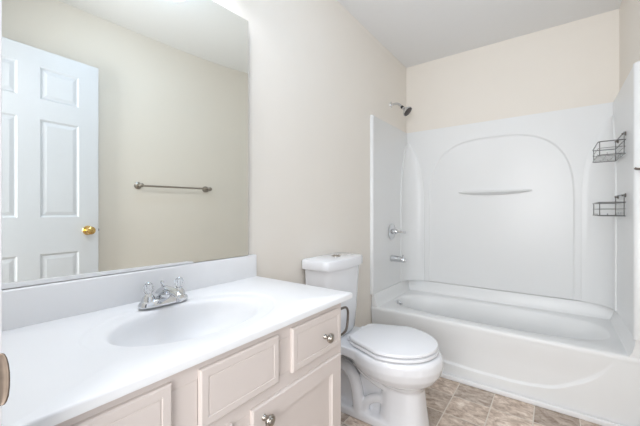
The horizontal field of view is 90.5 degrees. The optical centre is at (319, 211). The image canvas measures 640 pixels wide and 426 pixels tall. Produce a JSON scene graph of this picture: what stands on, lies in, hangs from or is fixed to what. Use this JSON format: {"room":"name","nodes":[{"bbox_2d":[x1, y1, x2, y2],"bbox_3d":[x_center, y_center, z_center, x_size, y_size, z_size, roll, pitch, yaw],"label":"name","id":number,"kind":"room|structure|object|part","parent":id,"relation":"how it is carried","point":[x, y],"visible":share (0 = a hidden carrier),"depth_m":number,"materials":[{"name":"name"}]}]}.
{"room":"bathroom","nodes":[
{"label":"bathroom","id":0,"kind":"room"},
{"bbox_2d":[2,0,405,326],"bbox_3d":[-0.070,-0.138,1.955,0.100,2.550,3.164,0,0,36],"label":"wall","id":1,"kind":"structure","parent":0,"point":[317,76],"depth_m":1.90,"materials":[{"name":"paint"}]},
{"bbox_2d":[2,0,247,288],"bbox_3d":[-0.611,-0.339,1.113,0.010,1.084,0.902,0,0,38],"label":"wall mirror","id":2,"kind":"object","parent":1,"relation":"attached to","point":[125,122],"visible":1,"depth_m":1.05,"materials":[{"name":"silver mirror"}]},
{"bbox_2d":[2,254,256,330],"bbox_3d":[-0.595,0.257,1.133,0.028,0.104,0.954,0,0,36],"label":"backsplash","id":3,"kind":"structure","parent":1,"relation":"attached to","point":[35,304],"depth_m":0.99,"materials":[{"name":"stone"}]},
{"bbox_2d":[390,102,411,115],"bbox_3d":[0.708,-0.902,2.769,0.186,0.150,0.092,0,0,36],"label":"showerhead","id":4,"kind":"object","parent":1,"relation":"attached to","point":[406,110],"visible":1,"depth_m":2.74,"materials":[{"name":"silver metal"}]},
{"bbox_2d":[440,372,624,425],"bbox_3d":[1.014,1.122,2.048,1.507,0.030,0.024,0,0,36],"label":"trim","id":5,"kind":"structure","parent":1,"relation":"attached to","point":[589,418],"depth_m":1.86,"materials":[{"name":"paint"}]},
{"bbox_2d":[341,377,601,425],"bbox_3d":[0.335,1.167,1.128,1.735,0.060,4.014,0,0,36],"label":"floor","id":6,"kind":"structure","parent":0,"point":[449,402],"depth_m":1.80,"materials":[{"name":"tile"}]},
{"bbox_2d":[54,303,340,425],"bbox_3d":[-0.386,0.734,0.950,0.578,0.806,0.901,0,0,36],"label":"vanity cabinet","id":7,"kind":"object","parent":6,"relation":"on","point":[290,375],"visible":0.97,"depth_m":0.83,"materials":[{"name":"paint"}]},
{"bbox_3d":[-0.377,0.413,0.542,0.012,0.132,0.250,0,0,36],"label":"drawer","id":8,"kind":"part","parent":7,"relation":"part of","materials":[{"name":"paint"}]},
{"bbox_2d":[2,254,351,425],"bbox_3d":[-0.383,0.324,0.980,0.552,0.238,0.958,0,0,36],"label":"countertop","id":9,"kind":"structure","parent":7,"relation":"on","point":[72,348],"depth_m":0.86,"materials":[{"name":"stone"}]},
{"bbox_2d":[138,277,187,308],"bbox_3d":[-0.491,0.267,1.042,0.133,0.078,0.162,0,0,36],"label":"faucet","id":10,"kind":"object","parent":9,"relation":"on","point":[166,294],"visible":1,"depth_m":1.02,"materials":[{"name":"silver metal"}]},
{"bbox_3d":[-0.554,0.283,1.023,0.042,0.040,0.042,0,0,36],"label":"handle","id":11,"kind":"part","parent":10,"relation":"part of","materials":[{"name":"silver metal"}]},
{"bbox_3d":[-0.554,0.249,1.023,0.032,0.032,0.032,0,0,36],"label":"crystal knob","id":12,"kind":"part","parent":10,"relation":"part of","materials":[{"name":"clear plastic"}]},
{"bbox_3d":[-0.523,0.296,1.065,0.054,0.022,0.162,0,0,36],"label":"plate","id":13,"kind":"part","parent":10,"relation":"part of","materials":[{"name":"silver metal"}]},
{"bbox_3d":[-0.490,0.271,1.041,0.130,0.047,0.044,0,0,36],"label":"spout","id":14,"kind":"part","parent":10,"relation":"part of","materials":[{"name":"silver metal"}]},
{"bbox_3d":[-0.492,0.249,1.107,0.032,0.032,0.032,0,0,36],"label":"crystal knob","id":15,"kind":"part","parent":10,"relation":"part of","materials":[{"name":"clear plastic"}]},
{"bbox_3d":[-0.492,0.283,1.107,0.042,0.040,0.042,0,0,36],"label":"handle","id":16,"kind":"part","parent":10,"relation":"part of","materials":[{"name":"silver metal"}]},
{"bbox_3d":[-0.135,0.547,0.832,0.034,0.032,0.032,0,0,36],"label":"knob","id":17,"kind":"part","parent":7,"relation":"part of","materials":[{"name":"silver metal"}]},
{"bbox_3d":[-0.052,0.766,0.982,0.012,0.511,0.419,0,0,36],"label":"door","id":18,"kind":"part","parent":7,"relation":"part of","materials":[{"name":"paint"}]},
{"bbox_3d":[-0.006,0.413,1.045,0.012,0.132,0.263,0,0,36],"label":"drawer","id":19,"kind":"part","parent":7,"relation":"part of","materials":[{"name":"paint"}]},
{"bbox_3d":[0.030,0.421,1.056,0.034,0.032,0.032,0,0,36],"label":"knob","id":20,"kind":"part","parent":7,"relation":"part of","materials":[{"name":"silver metal"}]},
{"bbox_2d":[341,306,348,335],"bbox_3d":[0.087,0.420,1.215,0.022,0.118,0.087,0,0,36],"label":"toilet paper holder","id":21,"kind":"object","parent":7,"relation":"attached to","point":[343,307],"visible":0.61,"depth_m":1.24,"materials":[{"name":"silver metal"}]},
{"bbox_2d":[302,252,442,425],"bbox_3d":[0.309,0.701,1.778,0.719,0.872,0.451,0,0,36],"label":"toilet","id":22,"kind":"object","parent":6,"relation":"on","point":[393,368],"visible":0.9,"depth_m":1.68,"materials":[{"name":"ceramic"}]},
{"bbox_3d":[0.091,0.531,1.913,0.190,0.403,0.368,0,0,36],"label":"tank","id":23,"kind":"part","parent":22,"relation":"part of","materials":[{"name":"white ceramic"}]},
{"bbox_3d":[0.094,0.300,1.911,0.210,0.060,0.410,0,0,36],"label":"tank lid","id":24,"kind":"part","parent":22,"relation":"part of","materials":[{"name":"white ceramic"}]},
{"bbox_3d":[0.323,0.933,1.781,0.701,0.407,0.430,0,0,36],"label":"bowl","id":25,"kind":"part","parent":22,"relation":"part of","materials":[{"name":"white ceramic"}]},
{"bbox_3d":[0.406,0.695,1.720,0.443,0.020,0.422,0,0,36],"label":"lid","id":26,"kind":"part","parent":22,"relation":"part of","materials":[{"name":"plastic"}]},
{"bbox_3d":[0.407,0.717,1.719,0.446,0.018,0.424,0,0,36],"label":"seat","id":27,"kind":"part","parent":22,"relation":"part of","materials":[{"name":"plastic"}]},
{"bbox_2d":[371,280,639,425],"bbox_3d":[1.243,0.896,2.360,1.529,0.482,0.748,0,0,36],"label":"bathtub","id":28,"kind":"object","parent":6,"relation":"on","point":[579,356],"visible":0.73,"depth_m":2.04,"materials":[{"name":"plastic"}]},
{"bbox_2d":[370,61,639,340],"bbox_3d":[1.239,-0.054,2.354,1.533,1.417,0.766,0,0,36],"label":"tub surround","id":29,"kind":"object","parent":28,"relation":"on","point":[505,204],"visible":0.98,"depth_m":2.52,"materials":[{"name":"plastic"}]},
{"bbox_3d":[0.623,-0.054,2.790,0.024,1.417,0.737,0,0,36],"label":"panel","id":30,"kind":"part","parent":29,"relation":"part of","materials":[{"name":"plastic"}]},
{"bbox_2d":[388,223,405,239],"bbox_3d":[0.677,0.175,2.750,0.118,0.146,0.146,0,0,36],"label":"shower valve","id":31,"kind":"object","parent":29,"relation":"attached to","point":[392,231],"visible":1,"depth_m":2.75,"materials":[{"name":"silver metal"}]},
{"bbox_3d":[0.687,0.175,2.754,0.115,0.048,0.053,0,0,22],"label":"lever handle","id":32,"kind":"part","parent":31,"relation":"part of","materials":[{"name":"silver metal"}]},
{"bbox_2d":[390,255,405,262],"bbox_3d":[0.678,0.405,2.743,0.130,0.068,0.060,0,0,36],"label":"tub spout","id":33,"kind":"object","parent":29,"relation":"attached to","point":[394,258],"visible":1,"depth_m":2.73,"materials":[{"name":"silver metal"}]},
{"bbox_3d":[1.460,-0.056,2.654,1.511,1.415,0.021,0,0,36],"label":"panel","id":34,"kind":"part","parent":29,"relation":"part of","materials":[{"name":"plastic"}]},
{"bbox_2d":[592,131,625,162],"bbox_3d":[1.778,-0.392,1.957,0.126,0.133,0.356,0,0,36],"label":"shower caddy","id":35,"kind":"object","parent":29,"relation":"attached to","point":[623,133],"visible":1,"depth_m":1.90,"materials":[{"name":"metal"}]},
{"bbox_3d":[1.776,-0.369,1.958,0.118,0.003,0.353,0,0,36],"label":"rail","id":36,"kind":"part","parent":35,"relation":"part of","materials":[{"name":"metal"}]},
{"bbox_3d":[1.776,-0.407,1.958,0.121,0.006,0.356,0,0,36],"label":"rail","id":37,"kind":"part","parent":35,"relation":"part of","materials":[{"name":"metal"}]},
{"bbox_3d":[1.776,-0.329,1.958,0.120,0.005,0.355,0,0,36],"label":"rail","id":38,"kind":"part","parent":35,"relation":"part of","materials":[{"name":"metal"}]},
{"bbox_2d":[592,193,625,215],"bbox_3d":[1.778,-0.038,1.957,0.126,0.133,0.356,0,0,36],"label":"shower caddy","id":39,"kind":"object","parent":29,"relation":"attached to","point":[624,195],"visible":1,"depth_m":1.85,"materials":[{"name":"metal"}]},
{"bbox_3d":[1.776,0.025,1.958,0.120,0.005,0.355,0,0,36],"label":"rail","id":40,"kind":"part","parent":39,"relation":"part of","materials":[{"name":"metal"}]},
{"bbox_3d":[1.776,-0.053,1.958,0.121,0.006,0.356,0,0,36],"label":"rail","id":41,"kind":"part","parent":39,"relation":"part of","materials":[{"name":"metal"}]},
{"bbox_3d":[1.832,-0.054,1.899,0.038,1.417,0.737,0,0,36],"label":"panel","id":42,"kind":"part","parent":29,"relation":"part of","materials":[{"name":"plastic"}]},
{"bbox_2d":[371,290,639,364],"bbox_3d":[1.243,0.911,2.359,1.527,0.324,0.747,0,0,36],"label":"bathtub rim","id":43,"kind":"object","parent":28,"relation":"in","point":[466,329],"depth_m":2.17,"materials":[{"name":"plastic"}]},
{"bbox_2d":[337,0,621,67],"bbox_3d":[0.588,-1.443,1.470,1.735,0.060,3.164,0,0,36],"label":"ceiling","id":44,"kind":"structure","parent":0,"point":[416,32],"depth_m":2.35,"materials":[{"name":"paint"}]},
{"bbox_2d":[406,9,618,299],"bbox_3d":[1.497,-0.138,2.703,1.535,2.550,0.100,0,0,36],"label":"wall","id":45,"kind":"structure","parent":0,"point":[574,64],"depth_m":2.55,"materials":[{"name":"paint"}]},
{"bbox_2d":[619,0,639,90],"bbox_3d":[1.246,-0.138,0.985,0.100,2.550,3.164,0,0,36],"label":"wall","id":46,"kind":"structure","parent":0,"point":[629,10],"depth_m":1.94,"materials":[{"name":"paint"}]},
{"bbox_3d":[-0.314,-0.138,0.247,1.535,2.550,0.125,0,0,36],"label":"wall","id":47,"kind":"structure","parent":0,"visible":0},
{"bbox_2d":[0,0,9,425],"bbox_3d":[-0.128,0.048,0.115,0.794,2.178,0.143,0,0,36],"label":"trim","id":48,"kind":"structure","parent":47,"relation":"attached to","point":[4,364],"depth_m":0.39,"materials":[{"name":"paint"}]},
{"bbox_3d":[-0.406,0.207,0.373,0.008,0.065,0.059,0,0,44],"label":"strike plate","id":49,"kind":"part","parent":48,"relation":"part of","materials":[{"name":"brown metal"}]}
]}

